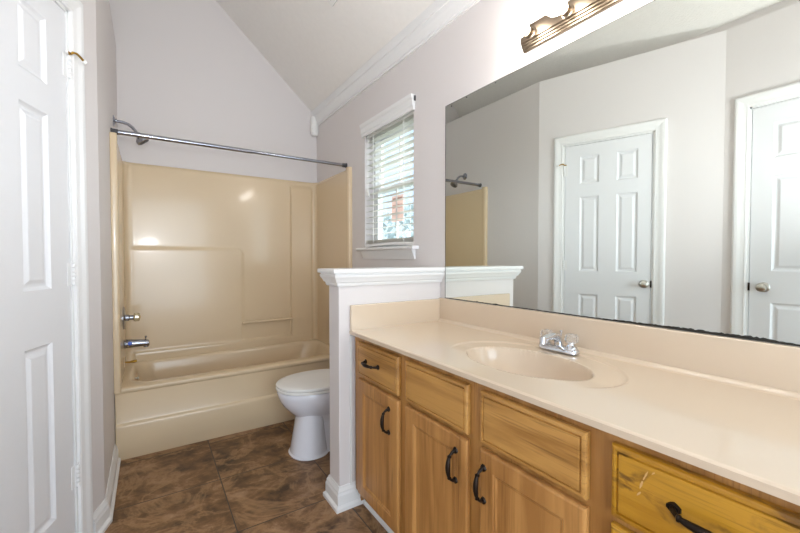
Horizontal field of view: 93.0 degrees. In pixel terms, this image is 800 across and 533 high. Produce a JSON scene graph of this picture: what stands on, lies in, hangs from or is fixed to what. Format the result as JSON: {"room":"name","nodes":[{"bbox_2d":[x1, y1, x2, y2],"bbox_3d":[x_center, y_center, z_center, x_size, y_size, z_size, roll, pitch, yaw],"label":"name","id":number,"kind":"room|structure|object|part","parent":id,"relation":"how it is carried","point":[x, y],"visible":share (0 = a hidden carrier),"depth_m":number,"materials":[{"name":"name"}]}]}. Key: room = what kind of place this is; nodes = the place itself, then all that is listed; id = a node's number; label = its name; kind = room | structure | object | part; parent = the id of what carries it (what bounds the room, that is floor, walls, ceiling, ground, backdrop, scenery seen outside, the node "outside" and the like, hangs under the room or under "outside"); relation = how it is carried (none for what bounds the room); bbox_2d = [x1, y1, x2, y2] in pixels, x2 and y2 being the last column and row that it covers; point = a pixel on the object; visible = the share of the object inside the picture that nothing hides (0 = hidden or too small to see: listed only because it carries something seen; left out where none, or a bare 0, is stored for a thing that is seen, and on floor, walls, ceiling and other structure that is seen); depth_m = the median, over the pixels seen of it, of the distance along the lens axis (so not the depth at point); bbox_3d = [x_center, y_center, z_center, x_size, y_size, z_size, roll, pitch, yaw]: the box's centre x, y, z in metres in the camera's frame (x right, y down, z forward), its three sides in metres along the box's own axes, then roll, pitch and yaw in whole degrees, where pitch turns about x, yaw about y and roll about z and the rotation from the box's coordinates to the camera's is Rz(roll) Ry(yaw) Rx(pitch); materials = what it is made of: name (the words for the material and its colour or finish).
{"room":"bathroom","nodes":[
{"label":"bathroom","id":0,"kind":"room"},
{"bbox_2d":[80,0,104,512],"bbox_3d":[-1.218,-0.188,1.050,0.115,2.736,1.238,0,1,-14],"label":"wall","id":1,"kind":"structure","parent":0,"point":[89,6],"depth_m":1.62,"materials":[{"name":"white paint"}]},
{"bbox_2d":[0,0,86,532],"bbox_3d":[-1.179,0.096,1.188,0.102,2.098,0.675,0,1,-14],"label":"door","id":2,"kind":"structure","parent":1,"relation":"in","point":[37,467],"depth_m":1.27,"materials":[{"name":"white paint"}]},
{"bbox_2d":[53,0,92,532],"bbox_3d":[-1.231,0.058,1.149,0.135,2.200,0.790,0,1,-14],"label":"trim","id":3,"kind":"structure","parent":1,"relation":"attached to","point":[73,9],"depth_m":1.49,"materials":[{"name":"white paint"}]},
{"bbox_2d":[95,0,117,494],"bbox_3d":[-1.875,-0.213,2.104,0.443,2.736,1.352,-1,2,-34],"label":"wall","id":4,"kind":"structure","parent":0,"point":[105,38],"depth_m":1.93,"materials":[{"name":"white paint"}]},
{"bbox_2d":[93,444,120,532],"bbox_3d":[-1.442,1.087,1.901,0.058,0.108,0.719,-1,2,-30],"label":"baseboard","id":5,"kind":"structure","parent":4,"relation":"attached to","point":[103,515],"depth_m":1.73,"materials":[{"name":"white paint"}]},
{"bbox_2d":[113,115,148,144],"bbox_3d":[-1.752,-0.885,2.478,0.193,0.169,0.080,-1,2,-34],"label":"showerhead","id":6,"kind":"object","parent":4,"relation":"attached to","point":[139,141],"visible":0.7,"depth_m":2.47,"materials":[{"name":"silver metal"}]},
{"bbox_3d":[-1.775,-0.902,2.462,0.137,0.081,0.020,-1,2,-34],"label":"shower arm","id":7,"kind":"part","parent":6,"relation":"part of","materials":[{"name":"silver metal"}]},
{"bbox_2d":[109,0,316,182],"bbox_3d":[-1.694,-0.646,3.084,2.097,3.557,0.100,-1,2,-34],"label":"wall","id":8,"kind":"structure","parent":0,"point":[185,69],"depth_m":3.07,"materials":[{"name":"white paint"}]},
{"bbox_2d":[104,419,387,532],"bbox_3d":[-0.206,1.211,0.612,2.900,0.080,6.000,-1,2,-34],"label":"floor","id":9,"kind":"structure","parent":0,"point":[248,481],"depth_m":1.92,"materials":[{"name":"brown tile"}]},
{"bbox_2d":[109,132,351,459],"bbox_3d":[-1.219,0.168,2.905,1.522,1.897,0.754,-1,2,-34],"label":"bathtub","id":10,"kind":"object","parent":9,"relation":"on","point":[228,292],"visible":0.94,"depth_m":2.99,"materials":[{"name":"beige plastic"}]},
{"bbox_2d":[124,357,136,367],"bbox_3d":[-1.799,0.635,2.537,0.073,0.072,0.072,-1,2,-34],"label":"lever","id":11,"kind":"object","parent":10,"relation":"attached to","point":[132,361],"visible":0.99,"depth_m":2.52,"materials":[{"name":"gold metal"}]},
{"bbox_2d":[123,306,140,329],"bbox_3d":[-1.790,0.340,2.535,0.094,0.155,0.155,-1,2,-34],"label":"shower valve","id":12,"kind":"object","parent":10,"relation":"attached to","point":[136,316],"visible":0.99,"depth_m":2.52,"materials":[{"name":"silver metal"}]},
{"bbox_3d":[-1.769,0.340,2.549,0.038,0.055,0.055,-1,2,-34],"label":"knob","id":13,"kind":"part","parent":12,"relation":"part of","materials":[{"name":"plastic"}]},
{"bbox_2d":[124,336,149,347],"bbox_3d":[-1.770,0.509,2.553,0.142,0.074,0.060,-1,2,-34],"label":"tub spout","id":14,"kind":"object","parent":10,"relation":"attached to","point":[128,343],"visible":0.98,"depth_m":2.54,"materials":[{"name":"silver metal"}]},
{"bbox_2d":[122,339,329,385],"bbox_3d":[-1.226,0.868,2.932,1.520,0.340,0.727,-1,2,-34],"label":"tub basin","id":15,"kind":"object","parent":10,"relation":"in","point":[258,364],"depth_m":2.90,"materials":[{"name":"beige plastic"}]},
{"bbox_2d":[276,369,329,460],"bbox_3d":[-0.419,0.752,2.421,0.725,0.752,0.472,-1,2,-34],"label":"toilet","id":16,"kind":"object","parent":9,"relation":"on","point":[306,394],"visible":0.47,"depth_m":2.24,"materials":[{"name":"white ceramic"}]},
{"bbox_3d":[-0.523,0.724,2.352,0.475,0.020,0.374,-1,2,-34],"label":"seat","id":17,"kind":"part","parent":16,"relation":"part of","materials":[{"name":"white plastic"}]},
{"bbox_3d":[-0.521,0.702,2.353,0.479,0.024,0.374,-1,2,-34],"label":"lid","id":18,"kind":"part","parent":16,"relation":"part of","materials":[{"name":"white plastic"}]},
{"bbox_2d":[355,336,799,532],"bbox_3d":[0.431,0.746,1.272,0.589,0.818,1.616,-1,2,-34],"label":"vanity cabinet","id":19,"kind":"object","parent":9,"relation":"on","point":[438,450],"visible":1,"depth_m":1.03,"materials":[{"name":"brown wood"}]},
{"bbox_3d":[-0.138,0.423,1.627,0.040,0.023,0.130,-1,2,-34],"label":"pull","id":20,"kind":"part","parent":19,"relation":"part of","materials":[{"name":"brown metal"}]},
{"bbox_3d":[-0.097,0.424,1.615,0.016,0.153,0.340,-1,2,-34],"label":"drawer","id":21,"kind":"part","parent":19,"relation":"part of","materials":[{"name":"brown wood"}]},
{"bbox_3d":[-0.097,0.787,1.623,0.016,0.538,0.340,-1,2,-34],"label":"door","id":22,"kind":"part","parent":19,"relation":"part of","materials":[{"name":"brown wood"}]},
{"bbox_3d":[-0.062,0.620,1.516,0.040,0.116,0.023,-1,2,-34],"label":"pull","id":23,"kind":"part","parent":19,"relation":"part of","materials":[{"name":"brown metal"}]},
{"bbox_3d":[0.116,0.794,1.302,0.016,0.538,0.334,-1,2,-34],"label":"door","id":24,"kind":"part","parent":19,"relation":"part of","materials":[{"name":"brown wood"}]},
{"bbox_3d":[0.116,0.432,1.293,0.016,0.153,0.334,-1,2,-34],"label":"drawer","id":25,"kind":"part","parent":19,"relation":"part of","materials":[{"name":"brown wood"}]},
{"bbox_3d":[0.158,0.625,1.184,0.040,0.116,0.023,-1,2,-34],"label":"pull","id":26,"kind":"part","parent":19,"relation":"part of","materials":[{"name":"brown metal"}]},
{"bbox_3d":[0.224,0.628,1.084,0.040,0.116,0.023,-1,2,-34],"label":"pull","id":27,"kind":"part","parent":19,"relation":"part of","materials":[{"name":"brown metal"}]},
{"bbox_3d":[0.327,0.440,0.975,0.016,0.153,0.323,-1,2,-34],"label":"drawer","id":28,"kind":"part","parent":19,"relation":"part of","materials":[{"name":"brown wood"}]},
{"bbox_3d":[0.327,0.802,0.984,0.016,0.538,0.323,-1,2,-34],"label":"door","id":29,"kind":"part","parent":19,"relation":"part of","materials":[{"name":"brown wood"}]},
{"bbox_2d":[349,298,799,505],"bbox_3d":[0.443,0.331,1.271,0.558,0.280,1.632,-1,2,-34],"label":"countertop","id":30,"kind":"structure","parent":19,"relation":"on","point":[727,407],"depth_m":1.04,"materials":[{"name":"beige stone"}]},
{"bbox_2d":[539,329,579,354],"bbox_3d":[0.554,0.274,1.384,0.132,0.073,0.156,-1,2,-34],"label":"faucet","id":31,"kind":"object","parent":30,"relation":"on","point":[546,335],"visible":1,"depth_m":1.37,"materials":[{"name":"silver metal"}]},
{"bbox_3d":[0.559,0.257,1.448,0.046,0.033,0.046,-1,2,-34],"label":"handle","id":32,"kind":"part","parent":31,"relation":"part of","materials":[{"name":"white plastic"}]},
{"bbox_3d":[0.552,0.269,1.382,0.128,0.062,0.034,-1,2,-34],"label":"spout","id":33,"kind":"part","parent":31,"relation":"part of","materials":[{"name":"silver metal"}]},
{"bbox_3d":[0.615,0.259,1.363,0.046,0.033,0.046,-1,2,-34],"label":"handle","id":34,"kind":"part","parent":31,"relation":"part of","materials":[{"name":"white plastic"}]},
{"bbox_3d":[0.538,0.625,0.661,0.016,0.169,0.334,-1,2,-34],"label":"drawer","id":35,"kind":"part","parent":19,"relation":"part of","materials":[{"name":"brown wood"}]},
{"bbox_3d":[0.517,0.444,0.637,0.040,0.023,0.138,-1,2,-34],"label":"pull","id":36,"kind":"part","parent":19,"relation":"part of","materials":[{"name":"brown metal"}]},
{"bbox_3d":[0.538,0.447,0.657,0.016,0.153,0.334,-1,2,-34],"label":"drawer","id":37,"kind":"part","parent":19,"relation":"part of","materials":[{"name":"brown wood"}]},
{"bbox_2d":[216,0,434,111],"bbox_3d":[-0.351,-1.857,1.145,2.227,1.245,4.769,-1,2,-34],"label":"ceiling","id":38,"kind":"structure","parent":0,"point":[315,46],"depth_m":2.79,"materials":[{"name":"white paint"}]},
{"bbox_2d":[327,0,336,6],"bbox_3d":[-0.443,-1.760,2.283,0.205,0.188,0.260,-1,2,-34],"label":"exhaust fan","id":39,"kind":"object","parent":38,"relation":"attached to","point":[331,2],"visible":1,"depth_m":2.41,"materials":[{"name":"white plastic"}]},
{"bbox_2d":[329,282,439,485],"bbox_3d":[-0.061,0.598,1.993,0.612,1.120,0.116,-1,2,-34],"label":"wall","id":40,"kind":"structure","parent":0,"point":[340,298],"depth_m":1.81,"materials":[{"name":"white paint"}]},
{"bbox_2d":[323,474,362,513],"bbox_3d":[-0.072,1.084,1.997,0.638,0.108,0.168,-1,2,-34],"label":"baseboard","id":41,"kind":"structure","parent":40,"relation":"attached to","point":[345,497],"depth_m":1.80,"materials":[{"name":"white paint"}]},
{"bbox_2d":[350,336,351,484],"bbox_3d":[-0.234,0.685,1.806,0.008,0.715,0.007,-1,2,-34],"label":"trim","id":42,"kind":"structure","parent":40,"relation":"attached to","point":[350,336],"depth_m":1.80,"materials":[{"name":"white paint"}]},
{"bbox_2d":[317,267,444,286],"bbox_3d":[-0.079,0.048,1.968,0.655,0.081,0.202,-1,2,-34],"label":"trim","id":43,"kind":"structure","parent":40,"relation":"attached to","point":[338,277],"depth_m":1.87,"materials":[{"name":"white paint"}]},
{"bbox_2d":[317,0,799,346],"bbox_3d":[0.496,-0.158,1.806,0.130,2.640,4.669,-1,2,-34],"label":"wall","id":44,"kind":"structure","parent":0,"point":[477,49],"depth_m":2.14,"materials":[{"name":"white paint"}]},
{"bbox_2d":[110,128,346,167],"bbox_3d":[-1.069,-0.808,2.656,1.523,0.040,0.040,-1,2,-34],"label":"shower rod","id":45,"kind":"object","parent":44,"relation":"attached to","point":[119,132],"visible":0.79,"depth_m":2.53,"materials":[{"name":"silver metal"}]},
{"bbox_2d":[310,116,318,135],"bbox_3d":[-0.805,-1.315,3.545,0.068,0.183,0.059,0,1,13],"label":"sensor","id":46,"kind":"object","parent":44,"relation":"attached to","point":[314,128],"visible":0.94,"depth_m":3.52,"materials":[{"name":"white plastic"}]},
{"bbox_2d":[356,246,418,258],"bbox_3d":[-0.079,-0.092,2.579,0.125,0.082,0.730,-1,2,-34],"label":"trim","id":47,"kind":"structure","parent":44,"relation":"attached to","point":[394,252],"depth_m":2.50,"materials":[{"name":"white paint"}]},
{"bbox_2d":[373,123,413,246],"bbox_3d":[-0.006,-0.557,2.617,0.060,0.850,0.620,-1,2,-34],"label":"window","id":48,"kind":"structure","parent":44,"relation":"in","point":[376,219],"depth_m":2.81,"materials":[{"name":"white paint"}]},
{"bbox_2d":[359,93,415,247],"bbox_3d":[-0.077,-0.587,2.567,0.095,0.904,0.666,-1,2,-34],"label":"window blind","id":49,"kind":"object","parent":48,"relation":"attached to","point":[399,115],"visible":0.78,"depth_m":2.54,"materials":[{"name":"white paint"}]},
{"bbox_3d":[-0.238,-0.743,2.776,0.016,0.415,0.016,-1,2,-34],"label":"pull cord","id":50,"kind":"part","parent":49,"relation":"part of","materials":[{"name":"white fabric"}]},
{"bbox_3d":[-0.228,-0.728,2.763,0.016,0.445,0.016,-1,2,-34],"label":"pull cord","id":51,"kind":"part","parent":49,"relation":"part of","materials":[{"name":"white fabric"}]},
{"bbox_3d":[-0.170,-0.557,2.742,0.057,0.785,0.004,-1,2,-34],"label":"ladder cord","id":52,"kind":"part","parent":49,"relation":"part of","materials":[{"name":"white fabric"}]},
{"bbox_3d":[-0.062,-0.149,2.589,0.052,0.028,0.608,-1,2,-34],"label":"rail","id":53,"kind":"part","parent":49,"relation":"part of","materials":[{"name":"white paint"}]},
{"bbox_3d":[0.045,-0.550,2.417,0.057,0.785,0.004,-1,2,-34],"label":"ladder cord","id":54,"kind":"part","parent":49,"relation":"part of","materials":[{"name":"white fabric"}]},
{"bbox_3d":[-0.019,-0.365,2.612,0.024,0.406,0.550,-1,2,-34],"label":"sash","id":55,"kind":"part","parent":48,"relation":"part of","materials":[{"name":"white paint"}]},
{"bbox_3d":[0.004,-0.744,2.619,0.024,0.416,0.550,-1,2,-34],"label":"sash","id":56,"kind":"part","parent":48,"relation":"part of","materials":[{"name":"white paint"}]},
{"bbox_2d":[392,194,402,221],"bbox_3d":[-0.018,-0.399,2.604,0.001,0.180,0.147,-1,2,-34],"label":"sticker","id":57,"kind":"object","parent":48,"relation":"attached to","point":[400,202],"visible":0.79,"depth_m":2.60,"materials":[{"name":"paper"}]},
{"bbox_2d":[311,0,479,125],"bbox_3d":[0.447,-1.344,1.685,0.053,0.134,4.569,-1,2,-34],"label":"trim","id":58,"kind":"structure","parent":44,"relation":"attached to","point":[441,13],"depth_m":2.37,"materials":[{"name":"white paint"}]},
{"bbox_2d":[508,0,622,52],"bbox_3d":[0.635,-0.952,1.325,0.146,0.104,0.595,-1,2,-34],"label":"vanity light","id":59,"kind":"object","parent":44,"relation":"attached to","point":[561,16],"visible":1,"depth_m":1.45,"materials":[{"name":"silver metal"}]},
{"bbox_3d":[0.475,-0.956,1.516,0.090,0.080,0.080,-1,2,-34],"label":"bulb","id":60,"kind":"part","parent":59,"relation":"part of","materials":[{"name":"white glass"}]},
{"bbox_2d":[524,26,535,39],"bbox_3d":[0.523,-0.957,1.548,0.030,0.050,0.050,-1,2,-34],"label":"bulb","id":61,"kind":"object","parent":59,"relation":"attached to","point":[530,34],"depth_m":1.54,"materials":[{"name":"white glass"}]},
{"bbox_3d":[0.566,-0.953,1.379,0.090,0.080,0.080,-1,2,-34],"label":"bulb","id":62,"kind":"part","parent":59,"relation":"part of","materials":[{"name":"white glass"}]},
{"bbox_2d":[560,3,573,18],"bbox_3d":[0.614,-0.954,1.410,0.030,0.050,0.050,-1,2,-34],"label":"bulb","id":63,"kind":"object","parent":59,"relation":"attached to","point":[568,13],"depth_m":1.40,"materials":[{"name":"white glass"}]},
{"bbox_2d":[438,298,799,392],"bbox_3d":[0.668,0.259,1.418,0.020,0.143,1.632,-1,2,-34],"label":"backsplash","id":64,"kind":"structure","parent":44,"relation":"attached to","point":[773,365],"depth_m":1.19,"materials":[{"name":"beige stone"}]},
{"bbox_2d":[445,0,799,345],"bbox_3d":[0.689,-0.329,1.386,0.005,1.033,1.602,-1,2,-34],"label":"mirror","id":65,"kind":"object","parent":44,"relation":"attached to","point":[643,169],"visible":1,"depth_m":1.22,"materials":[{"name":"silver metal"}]},
{"label":"outside","id":66,"kind":"structure","parent":0,"visible":0},
{"bbox_3d":[10.205,1.757,22.399,38.300,0.200,54.000,-1,2,-34],"label":"ground","id":67,"kind":"structure","parent":66,"visible":0},
{"bbox_2d":[382,204,413,238],"bbox_3d":[0.645,-0.287,13.894,3.361,4.300,3.491,-1,2,-34],"label":"tree","id":68,"kind":"object","parent":67,"relation":"on","point":[407,207],"visible":0.07,"depth_m":13.41,"materials":[{"name":"green plant"}]}
]}

